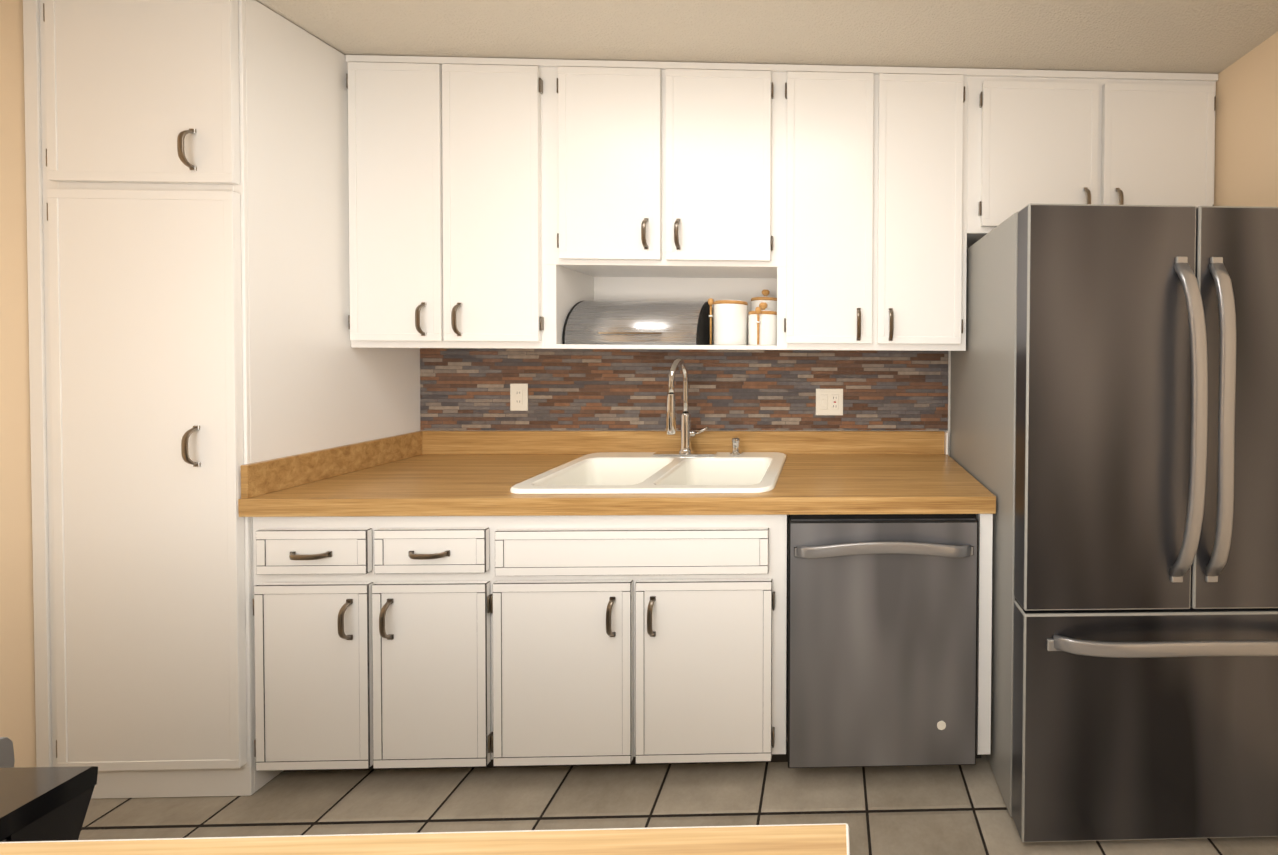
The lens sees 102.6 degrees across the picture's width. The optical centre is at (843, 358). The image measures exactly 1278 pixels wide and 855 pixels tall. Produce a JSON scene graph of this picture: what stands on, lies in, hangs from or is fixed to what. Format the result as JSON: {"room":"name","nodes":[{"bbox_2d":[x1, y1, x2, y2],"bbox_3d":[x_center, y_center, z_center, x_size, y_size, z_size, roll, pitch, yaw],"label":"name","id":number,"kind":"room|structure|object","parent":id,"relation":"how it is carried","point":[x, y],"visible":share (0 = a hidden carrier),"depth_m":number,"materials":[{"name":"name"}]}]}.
{"room":"kitchen","nodes":[
{"label":"kitchen","id":0,"kind":"room"},
{"bbox_2d":[0,0,35,767],"bbox_3d":[-2.403,0.145,-0.689,0.102,2.426,5.461,0,1,-2],"label":"wall","id":1,"kind":"structure","parent":0,"point":[17,699],"depth_m":1.40,"materials":[{"name":"beige paint"}]},
{"bbox_2d":[78,754,1277,854],"bbox_3d":[-0.438,1.405,-0.617,4.046,0.076,5.664,0,1,-2],"label":"floor","id":2,"kind":"structure","parent":0,"point":[930,810],"depth_m":1.43,"materials":[{"name":"grey tile"}]},
{"bbox_2d":[0,737,97,841],"bbox_3d":[-1.168,0.892,0.195,0.762,0.918,0.720,0,1,-2],"label":"range","id":3,"kind":"object","parent":2,"relation":"on","point":[44,803],"visible":0.91,"depth_m":0.49,"materials":[{"name":"black metal"}]},
{"bbox_2d":[23,0,420,798],"bbox_3d":[-2.108,0.115,1.713,0.612,2.421,0.667,0,1,-2],"label":"pantry cabinet","id":4,"kind":"object","parent":2,"relation":"on","point":[191,350],"visible":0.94,"depth_m":1.42,"materials":[{"name":"white paint"}]},
{"bbox_2d":[252,516,491,770],"bbox_3d":[-1.444,0.894,1.761,0.718,0.868,0.627,0,1,-2],"label":"base cabinet","id":5,"kind":"object","parent":2,"relation":"on","point":[406,642],"depth_m":1.45,"materials":[{"name":"white wood"}]},
{"bbox_2d":[0,823,849,854],"bbox_3d":[-1.180,0.896,0.089,2.386,0.913,0.680,0,1,-2],"label":"table","id":6,"kind":"object","parent":2,"relation":"on","point":[811,839],"depth_m":0.43,"materials":[{"name":"brown wood"}]},
{"bbox_2d":[492,515,790,766],"bbox_3d":[-0.646,0.898,1.784,0.920,0.868,0.627,0,1,-2],"label":"base cabinet","id":7,"kind":"object","parent":2,"relation":"on","point":[617,639],"depth_m":1.47,"materials":[{"name":"white wood"}]},
{"bbox_2d":[238,431,995,516],"bbox_3d":[-0.668,0.396,1.771,2.267,0.152,0.639,0,1,-2],"label":"countertop","id":8,"kind":"structure","parent":7,"relation":"on","point":[449,473],"depth_m":1.63,"materials":[{"name":"laminate"}]},
{"bbox_2d":[510,452,786,493],"bbox_3d":[-0.649,0.505,1.776,0.838,0.201,0.559,0,1,-2],"label":"sink","id":9,"kind":"object","parent":8,"relation":"in","point":[649,472],"visible":0.6,"depth_m":1.92,"materials":[{"name":"white ceramic"}]},
{"bbox_2d":[730,437,741,454],"bbox_3d":[-0.449,0.366,2.000,0.048,0.072,0.065,0,1,-2],"label":"soap dispenser","id":10,"kind":"object","parent":9,"relation":"on","point":[735,445],"visible":1,"depth_m":2.00,"materials":[{"name":"silver metal"}]},
{"bbox_2d":[653,359,717,455],"bbox_3d":[-0.654,0.202,1.915,0.254,0.402,0.230,0,1,-2],"label":"faucet","id":11,"kind":"object","parent":8,"relation":"on","point":[687,433],"visible":1,"depth_m":1.98,"materials":[{"name":"silver metal"}]},
{"bbox_2d":[788,514,977,767],"bbox_3d":[0.116,0.907,1.762,0.586,0.860,0.671,0,1,-2],"label":"dishwasher","id":12,"kind":"object","parent":2,"relation":"on","point":[882,635],"visible":1,"depth_m":1.47,"materials":[{"name":"grey metal"}]},
{"bbox_2d":[950,203,1277,841],"bbox_3d":[0.942,0.454,1.674,0.925,1.776,0.881,0,1,-2],"label":"refrigerator","id":13,"kind":"object","parent":2,"relation":"on","point":[1114,415],"visible":1,"depth_m":1.30,"materials":[{"name":"grey metal"}]},
{"bbox_2d":[420,348,950,455],"bbox_3d":[-0.509,0.116,2.142,4.046,2.426,0.109,0,1,-2],"label":"wall","id":14,"kind":"structure","parent":0,"point":[464,389],"depth_m":2.08,"materials":[{"name":"multicoloured tile"}]},
{"bbox_2d":[345,55,548,348],"bbox_3d":[-1.439,-0.567,1.892,0.724,1.056,0.317,0,1,-2],"label":"upper cabinet","id":15,"kind":"object","parent":14,"relation":"attached to","point":[511,203],"depth_m":1.74,"materials":[{"name":"white paint"}]},
{"bbox_2d":[510,384,527,410],"bbox_3d":[-1.392,0.167,2.059,0.074,0.117,0.008,0,1,-2],"label":"electrical outlet","id":16,"kind":"object","parent":14,"relation":"attached to","point":[518,397],"visible":1,"depth_m":2.06,"materials":[{"name":"beige plastic"}]},
{"bbox_2d":[549,59,780,349],"bbox_3d":[-0.659,-0.563,1.914,0.835,1.056,0.317,0,1,-2],"label":"upper cabinet","id":17,"kind":"object","parent":14,"relation":"attached to","point":[665,177],"depth_m":1.76,"materials":[{"name":"white paint"}]},
{"bbox_2d":[562,301,712,344],"bbox_3d":[-0.803,-0.145,1.911,0.508,0.183,0.223,0,1,-2],"label":"bread box","id":18,"kind":"object","parent":17,"relation":"in","point":[642,322],"visible":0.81,"depth_m":1.83,"materials":[{"name":"silver metal"}]},
{"bbox_2d":[708,298,747,344],"bbox_3d":[-0.458,-0.145,1.905,0.155,0.187,0.132,0,1,-2],"label":"canister","id":19,"kind":"object","parent":17,"relation":"in","point":[730,322],"visible":0.94,"depth_m":1.85,"materials":[{"name":"white ceramic"}]},
{"bbox_2d":[748,302,776,344],"bbox_3d":[-0.313,-0.135,1.872,0.114,0.169,0.137,0,1,-2],"label":"canister","id":20,"kind":"object","parent":17,"relation":"in","point":[762,325],"visible":0.88,"depth_m":1.83,"materials":[{"name":"white ceramic"}]},
{"bbox_2d":[751,290,776,311],"bbox_3d":[-0.325,-0.170,2.007,0.122,0.235,0.122,0,1,-2],"label":"canister","id":21,"kind":"object","parent":17,"relation":"in","point":[771,302],"visible":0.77,"depth_m":1.96,"materials":[{"name":"white ceramic"}]},
{"bbox_2d":[816,389,842,414],"bbox_3d":[-0.059,0.192,2.096,0.119,0.117,0.010,0,1,-2],"label":"outlet","id":22,"kind":"object","parent":14,"relation":"attached to","point":[829,401],"visible":1,"depth_m":2.09,"materials":[{"name":"beige plastic"}]},
{"bbox_2d":[781,64,976,350],"bbox_3d":[0.118,-0.559,1.935,0.720,1.056,0.317,0,1,-2],"label":"upper cabinet","id":23,"kind":"object","parent":14,"relation":"attached to","point":[879,163],"depth_m":1.78,"materials":[{"name":"white paint"}]},
{"bbox_2d":[977,69,1217,240],"bbox_3d":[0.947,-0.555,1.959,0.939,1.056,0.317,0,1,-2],"label":"upper cabinet","id":24,"kind":"object","parent":14,"relation":"attached to","point":[1044,136],"depth_m":1.80,"materials":[{"name":"white paint"}]},
{"bbox_2d":[256,0,1277,73],"bbox_3d":[-0.425,-1.097,-0.651,4.046,0.076,5.664,0,1,-2],"label":"ceiling","id":25,"kind":"structure","parent":0,"point":[1193,36],"depth_m":1.59,"materials":[{"name":"beige paint"}]},
{"bbox_2d":[1214,32,1277,206],"bbox_3d":[1.540,0.164,-0.579,0.102,2.426,5.461,0,1,-2],"label":"wall","id":26,"kind":"structure","parent":0,"point":[1246,145],"depth_m":1.69,"materials":[{"name":"beige paint"}]}
]}

